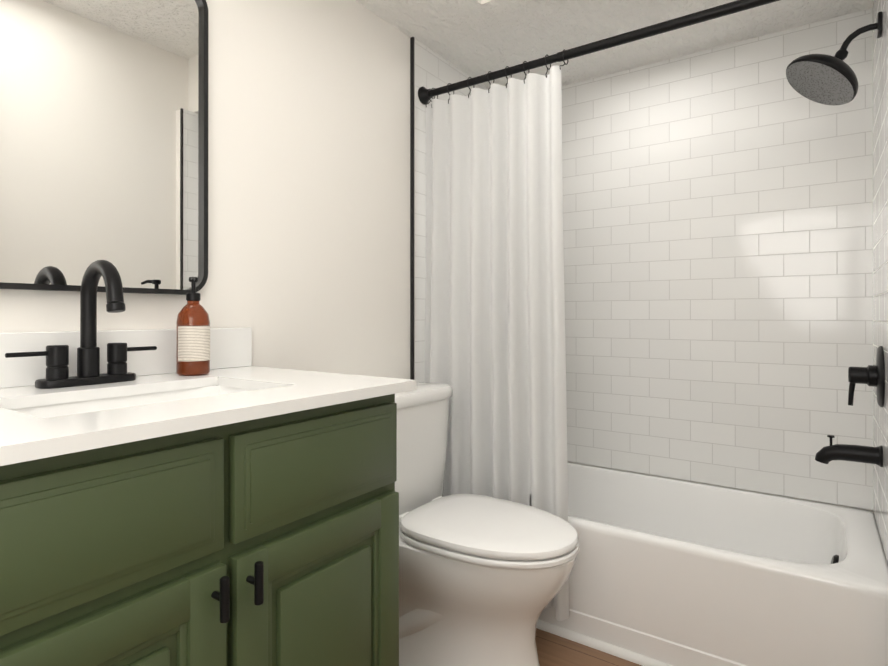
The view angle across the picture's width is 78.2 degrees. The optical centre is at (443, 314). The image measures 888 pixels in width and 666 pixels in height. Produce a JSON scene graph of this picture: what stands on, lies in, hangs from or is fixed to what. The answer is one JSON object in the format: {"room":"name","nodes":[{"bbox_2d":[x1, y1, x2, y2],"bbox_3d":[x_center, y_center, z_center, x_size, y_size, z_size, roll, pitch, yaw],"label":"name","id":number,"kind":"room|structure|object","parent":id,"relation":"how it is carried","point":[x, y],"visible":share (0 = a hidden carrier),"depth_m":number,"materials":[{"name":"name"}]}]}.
{"room":"bathroom","nodes":[
{"label":"bathroom","id":0,"kind":"room"},
{"bbox_2d":[0,0,409,378],"bbox_3d":[-0.566,-0.170,1.466,0.120,2.370,3.140,0,0,35],"label":"wall","id":1,"kind":"structure","parent":0,"point":[308,185],"depth_m":1.59,"materials":[{"name":"white paint"}]},
{"bbox_2d":[0,0,207,294],"bbox_3d":[-0.739,-0.413,1.088,0.026,0.735,0.567,0,0,35],"label":"mirror","id":2,"kind":"object","parent":1,"relation":"attached to","point":[103,129],"visible":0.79,"depth_m":1.13,"materials":[{"name":"black mirror"}]},
{"bbox_2d":[410,37,413,379],"bbox_3d":[-0.116,0.001,2.001,0.013,2.030,0.008,0,0,35],"label":"trim","id":3,"kind":"structure","parent":1,"relation":"attached to","point":[411,208],"depth_m":2.00,"materials":[{"name":"black metal"}]},
{"bbox_2d":[414,38,489,381],"bbox_3d":[0.090,0.001,2.301,0.010,2.030,0.720,0,0,35],"label":"wall tile","id":4,"kind":"structure","parent":1,"relation":"attached to","point":[433,69],"depth_m":2.04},
{"bbox_2d":[535,628,641,665],"bbox_3d":[0.072,1.044,1.023,1.730,0.060,3.140,0,0,35],"label":"floor","id":5,"kind":"structure","parent":0,"point":[554,650],"depth_m":1.63,"materials":[{"name":"brown wood"}]},
{"bbox_2d":[0,327,416,665],"bbox_3d":[-0.513,0.524,0.934,0.566,0.980,0.813,0,0,35],"label":"bathroom vanity","id":6,"kind":"object","parent":5,"relation":"on","point":[234,507],"visible":1,"depth_m":0.81,"materials":[{"name":"green paint"}]},
{"bbox_2d":[5,260,156,388],"bbox_3d":[-0.644,0.016,1.024,0.152,0.235,0.260,0,0,35],"label":"faucet","id":7,"kind":"object","parent":6,"relation":"on","point":[88,363],"visible":0.98,"depth_m":1.03,"materials":[{"name":"black metal"}]},
{"bbox_2d":[176,277,209,375],"bbox_3d":[-0.556,0.026,1.212,0.069,0.216,0.069,0,0,35],"label":"soap bottle","id":8,"kind":"object","parent":6,"relation":"on","point":[193,339],"visible":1,"depth_m":1.19,"materials":[{"name":"orange glass"}]},
{"bbox_2d":[395,382,578,665],"bbox_3d":[0.037,0.625,1.588,0.712,0.781,0.439,0,0,35],"label":"toilet","id":9,"kind":"object","parent":5,"relation":"on","point":[482,579],"visible":0.83,"depth_m":1.46,"materials":[{"name":"white ceramic"}]},
{"bbox_2d":[536,462,887,665],"bbox_3d":[0.669,0.833,1.923,1.387,0.365,0.678,0,0,35],"label":"bathtub","id":10,"kind":"object","parent":5,"relation":"on","point":[668,572],"visible":0.73,"depth_m":1.59,"materials":[{"name":"white ceramic"}]},
{"bbox_2d":[355,0,873,88],"bbox_3d":[0.072,-1.186,1.027,1.730,0.340,3.140,0,0,35],"label":"ceiling","id":11,"kind":"structure","parent":0,"point":[473,38],"depth_m":1.93,"materials":[{"name":"white paint"}]},
{"bbox_2d":[567,461,873,512],"bbox_3d":[0.962,-0.169,2.210,1.550,2.370,0.119,0,0,35],"label":"wall","id":12,"kind":"structure","parent":0,"point":[872,511],"depth_m":2.05,"materials":[{"name":"white tile"}]},
{"bbox_2d":[561,8,872,509],"bbox_3d":[0.859,-0.182,2.201,1.370,1.663,0.010,0,0,35],"label":"wall tile","id":13,"kind":"structure","parent":12,"relation":"attached to","point":[718,241],"depth_m":2.06,"materials":[{"name":"white tile"}]},
{"bbox_2d":[873,0,887,562],"bbox_3d":[1.197,0.000,1.476,0.010,2.030,0.820,0,0,35],"label":"wall tile","id":14,"kind":"structure","parent":12,"relation":"attached to","point":[880,238],"depth_m":1.56,"materials":[{"name":"white tile"}]},
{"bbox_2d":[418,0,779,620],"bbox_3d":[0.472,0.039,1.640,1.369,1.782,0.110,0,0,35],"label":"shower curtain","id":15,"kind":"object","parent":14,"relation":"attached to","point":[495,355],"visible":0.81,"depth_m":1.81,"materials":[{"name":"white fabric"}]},
{"bbox_2d":[786,12,881,105],"bbox_3d":[1.127,-0.730,1.586,0.228,0.225,0.200,0,0,35],"label":"shower head","id":16,"kind":"object","parent":14,"relation":"attached to","point":[824,79],"visible":1,"depth_m":1.57},
{"bbox_2d":[815,435,882,466],"bbox_3d":[1.167,0.398,1.580,0.157,0.085,0.060,0,0,35],"label":"tub spout","id":17,"kind":"object","parent":14,"relation":"attached to","point":[852,453],"visible":1,"depth_m":1.56,"materials":[{"name":"black metal"}]},
{"bbox_2d":[848,346,884,406],"bbox_3d":[1.200,0.176,1.558,0.078,0.174,0.172,0,0,35],"label":"shower valve","id":18,"kind":"object","parent":14,"relation":"attached to","point":[872,375],"visible":1,"depth_m":1.53,"materials":[{"name":"black metal"}]}
]}

